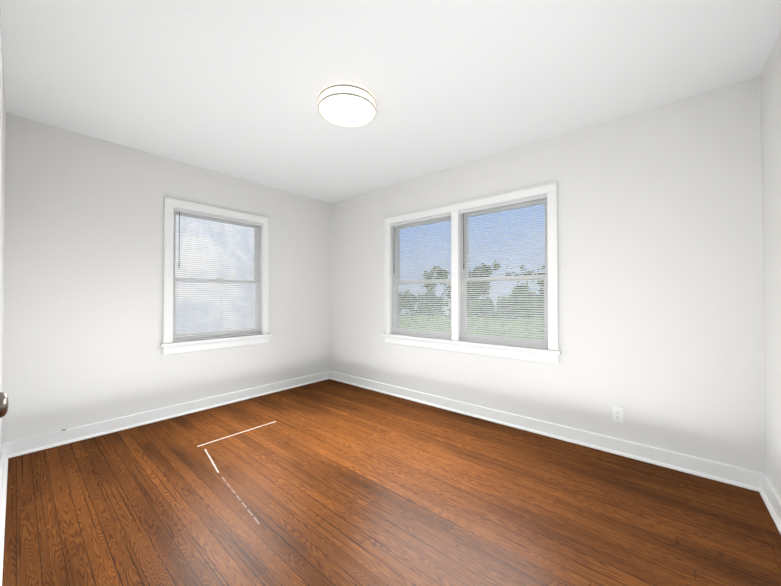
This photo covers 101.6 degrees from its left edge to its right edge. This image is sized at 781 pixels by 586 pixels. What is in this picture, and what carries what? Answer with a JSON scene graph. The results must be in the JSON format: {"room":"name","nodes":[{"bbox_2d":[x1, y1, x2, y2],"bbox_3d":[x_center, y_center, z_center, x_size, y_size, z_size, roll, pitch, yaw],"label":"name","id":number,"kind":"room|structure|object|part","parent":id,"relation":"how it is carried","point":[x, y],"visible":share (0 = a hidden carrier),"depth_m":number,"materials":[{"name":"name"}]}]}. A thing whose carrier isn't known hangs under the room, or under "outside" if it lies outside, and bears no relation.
{"room":"empty bedroom","nodes":[
{"label":"empty bedroom","id":0,"kind":"room"},
{"bbox_2d":[0,4,5,444],"bbox_3d":[-1.278,-0.076,0.903,4.407,2.610,0.160,-1,-1,40],"label":"wall","id":1,"kind":"structure","parent":0,"point":[3,173],"depth_m":2.04,"materials":[{"name":"paint"}]},
{"bbox_2d":[0,33,1,196],"bbox_3d":[-1.232,0.163,0.872,0.884,2.112,0.179,-1,-1,40],"label":"door frame","id":2,"kind":"structure","parent":1,"relation":"attached to","point":[0,106],"depth_m":1.20,"materials":[{"name":"white wood"}]},
{"bbox_2d":[0,443,7,585],"bbox_3d":[-2.203,1.174,1.801,1.815,0.112,0.033,-1,-1,40],"label":"baseboard","id":3,"kind":"structure","parent":1,"relation":"attached to","point":[3,474],"depth_m":1.83,"materials":[{"name":"white wood"}]},
{"bbox_2d":[0,392,8,417],"bbox_3d":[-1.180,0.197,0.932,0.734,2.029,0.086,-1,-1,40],"label":"door knob","id":4,"kind":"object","parent":1,"relation":"in","point":[4,402],"depth_m":0.75,"materials":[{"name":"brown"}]},
{"bbox_2d":[2,113,329,442],"bbox_3d":[-1.966,-0.049,3.618,0.160,2.600,3.406,-1,-1,40],"label":"wall","id":5,"kind":"structure","parent":0,"point":[83,283],"depth_m":2.87,"materials":[{"name":"paint"}]},
{"bbox_2d":[2,371,328,457],"bbox_3d":[-1.892,1.194,3.541,0.033,0.112,3.086,-1,-1,40],"label":"baseboard","id":6,"kind":"structure","parent":5,"relation":"attached to","point":[43,442],"depth_m":3.01,"materials":[{"name":"white wood"}]},
{"bbox_2d":[160,197,271,354],"bbox_3d":[-1.947,-0.165,3.625,0.241,1.567,1.154,-1,-1,40],"label":"window","id":7,"kind":"structure","parent":5,"relation":"in","point":[169,345],"depth_m":3.53,"materials":[{"name":"white wood"}]},
{"bbox_2d":[179,211,179,267],"bbox_3d":[-2.167,-0.543,3.265,0.008,0.590,0.008,-1,-1,40],"label":"blind wand","id":8,"kind":"object","parent":7,"relation":"hanging from","point":[179,234],"visible":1,"depth_m":3.27,"materials":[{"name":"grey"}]},
{"bbox_2d":[185,213,186,339],"bbox_3d":[-2.130,-0.176,3.315,0.002,1.323,0.002,-1,-1,40],"label":"blind cord","id":9,"kind":"object","parent":7,"relation":"hanging from","point":[185,213],"depth_m":3.31,"materials":[{"name":"white plastic"}]},
{"bbox_3d":[-1.962,-0.189,3.637,0.043,1.256,0.860,-1,-1,40],"label":"glass","id":10,"kind":"part","parent":7,"relation":"part of","materials":[{"name":"clear glass"}]},
{"bbox_3d":[-1.910,-0.182,3.594,0.036,1.364,0.941,-1,-1,40],"label":"window blind rails","id":11,"kind":"part","parent":7,"relation":"part of","materials":[{"name":"white plastic"}]},
{"bbox_3d":[-1.967,-0.174,3.642,0.190,1.417,0.980,-1,-1,40],"label":"window sash","id":12,"kind":"part","parent":7,"relation":"part of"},
{"bbox_2d":[251,279,252,315],"bbox_3d":[-1.670,-0.170,3.856,0.002,1.323,0.002,-1,-1,40],"label":"blind cord","id":13,"kind":"object","parent":7,"relation":"hanging from","point":[251,279],"depth_m":3.85,"materials":[{"name":"white plastic"}]},
{"bbox_2d":[0,0,780,203],"bbox_3d":[-0.287,-1.416,2.207,4.567,0.100,3.406,-1,-1,40],"label":"ceiling","id":14,"kind":"structure","parent":0,"point":[233,88],"depth_m":1.97,"materials":[{"name":"paint"}]},
{"bbox_2d":[318,82,375,126],"bbox_3d":[-0.305,-1.317,2.256,0.406,0.096,0.406,-1,-1,40],"label":"ceiling light","id":15,"kind":"object","parent":14,"relation":"attached to","point":[345,104],"visible":1,"depth_m":2.16,"materials":[{"name":"white"}]},
{"bbox_2d":[2,379,780,585],"bbox_3d":[-0.287,1.274,2.175,4.567,0.080,3.406,-1,-1,40],"label":"floor","id":16,"kind":"structure","parent":0,"point":[328,482],"depth_m":1.82,"materials":[{"name":"brown wood"}]},
{"bbox_2d":[199,421,275,472],"bbox_3d":[-1.155,1.239,2.638,0.537,0.001,0.733,-1,-1,40],"label":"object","id":17,"kind":"object","parent":16,"relation":"on","point":[225,437],"visible":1,"depth_m":2.66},
{"bbox_2d":[330,76,765,472],"bbox_3d":[0.764,-0.051,3.427,4.247,2.600,0.160,-1,-1,40],"label":"wall","id":18,"kind":"structure","parent":0,"point":[660,301],"depth_m":2.42,"materials":[{"name":"paint"}]},
{"bbox_2d":[382,182,560,363],"bbox_3d":[0.737,-0.167,3.438,2.022,1.567,0.241,-1,-1,40],"label":"window","id":19,"kind":"structure","parent":18,"relation":"in","point":[551,353],"depth_m":3.25,"materials":[{"name":"white wood"}]},
{"bbox_3d":[0.392,-0.173,3.765,0.898,1.417,0.190,-1,-1,40],"label":"window sash","id":20,"kind":"part","parent":19,"relation":"part of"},
{"bbox_3d":[0.344,-0.181,3.708,0.859,1.364,0.036,-1,-1,40],"label":"window blind rails","id":21,"kind":"part","parent":19,"relation":"part of","materials":[{"name":"white plastic"}]},
{"bbox_2d":[463,213,463,268],"bbox_3d":[0.766,-0.542,3.328,0.008,0.590,0.008,-1,-1,40],"label":"blind wand","id":22,"kind":"object","parent":19,"relation":"hanging from","point":[463,236],"visible":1,"depth_m":3.33,"materials":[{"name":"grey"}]},
{"bbox_3d":[1.116,-0.180,3.149,0.898,1.417,0.190,-1,-1,40],"label":"window sash","id":23,"kind":"part","parent":19,"relation":"part of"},
{"bbox_3d":[1.068,-0.188,3.093,0.859,1.364,0.036,-1,-1,40],"label":"window blind rails","id":24,"kind":"part","parent":19,"relation":"part of","materials":[{"name":"white plastic"}]},
{"bbox_2d":[329,371,765,491],"bbox_3d":[0.702,1.192,3.339,4.247,0.112,0.033,-1,-1,40],"label":"baseboard","id":25,"kind":"structure","parent":18,"relation":"attached to","point":[729,474],"depth_m":2.57,"materials":[{"name":"white wood"}]},
{"bbox_2d":[612,406,623,422],"bbox_3d":[1.758,0.942,2.460,0.070,0.115,0.007,-1,-1,40],"label":"electrical outlet","id":26,"kind":"object","parent":18,"relation":"attached to","point":[617,414],"visible":1,"depth_m":2.46,"materials":[{"name":"white plastic"}]},
{"bbox_2d":[760,31,780,497],"bbox_3d":[1.391,-0.083,0.763,0.160,2.600,3.406,-1,-1,40],"label":"wall","id":27,"kind":"structure","parent":0,"point":[770,84],"depth_m":1.82,"materials":[{"name":"paint"}]},
{"bbox_2d":[759,473,780,533],"bbox_3d":[1.318,1.162,0.811,0.033,0.112,3.086,-1,-1,40],"label":"baseboard","id":28,"kind":"structure","parent":27,"relation":"attached to","point":[771,498],"depth_m":1.80,"materials":[{"name":"white wood"}]},
{"label":"outside","id":29,"kind":"structure","parent":0,"visible":0},
{"bbox_2d":[175,216,254,333],"bbox_3d":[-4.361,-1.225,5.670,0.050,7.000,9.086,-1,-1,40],"label":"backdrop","id":30,"kind":"structure","parent":29,"point":[200,227],"depth_m":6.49,"materials":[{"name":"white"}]},
{"bbox_2d":[399,204,544,338],"bbox_3d":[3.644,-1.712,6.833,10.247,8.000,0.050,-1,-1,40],"label":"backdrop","id":31,"kind":"structure","parent":29,"point":[477,224],"depth_m":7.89,"materials":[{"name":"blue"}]},
{"bbox_3d":[-2.583,1.073,2.108,0.070,0.115,0.004,-1,-1,40],"label":"outlet plate","id":32,"kind":"object","parent":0,"visible":0},
{"bbox_2d":[1,429,65,454],"bbox_3d":[-2.628,1.099,2.365,0.403,0.048,0.332,-1,-1,40],"label":"cord","id":33,"kind":"object","parent":32,"relation":"attached to","point":[33,436],"visible":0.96,"depth_m":2.48,"materials":[{"name":"white plastic"}]}
]}

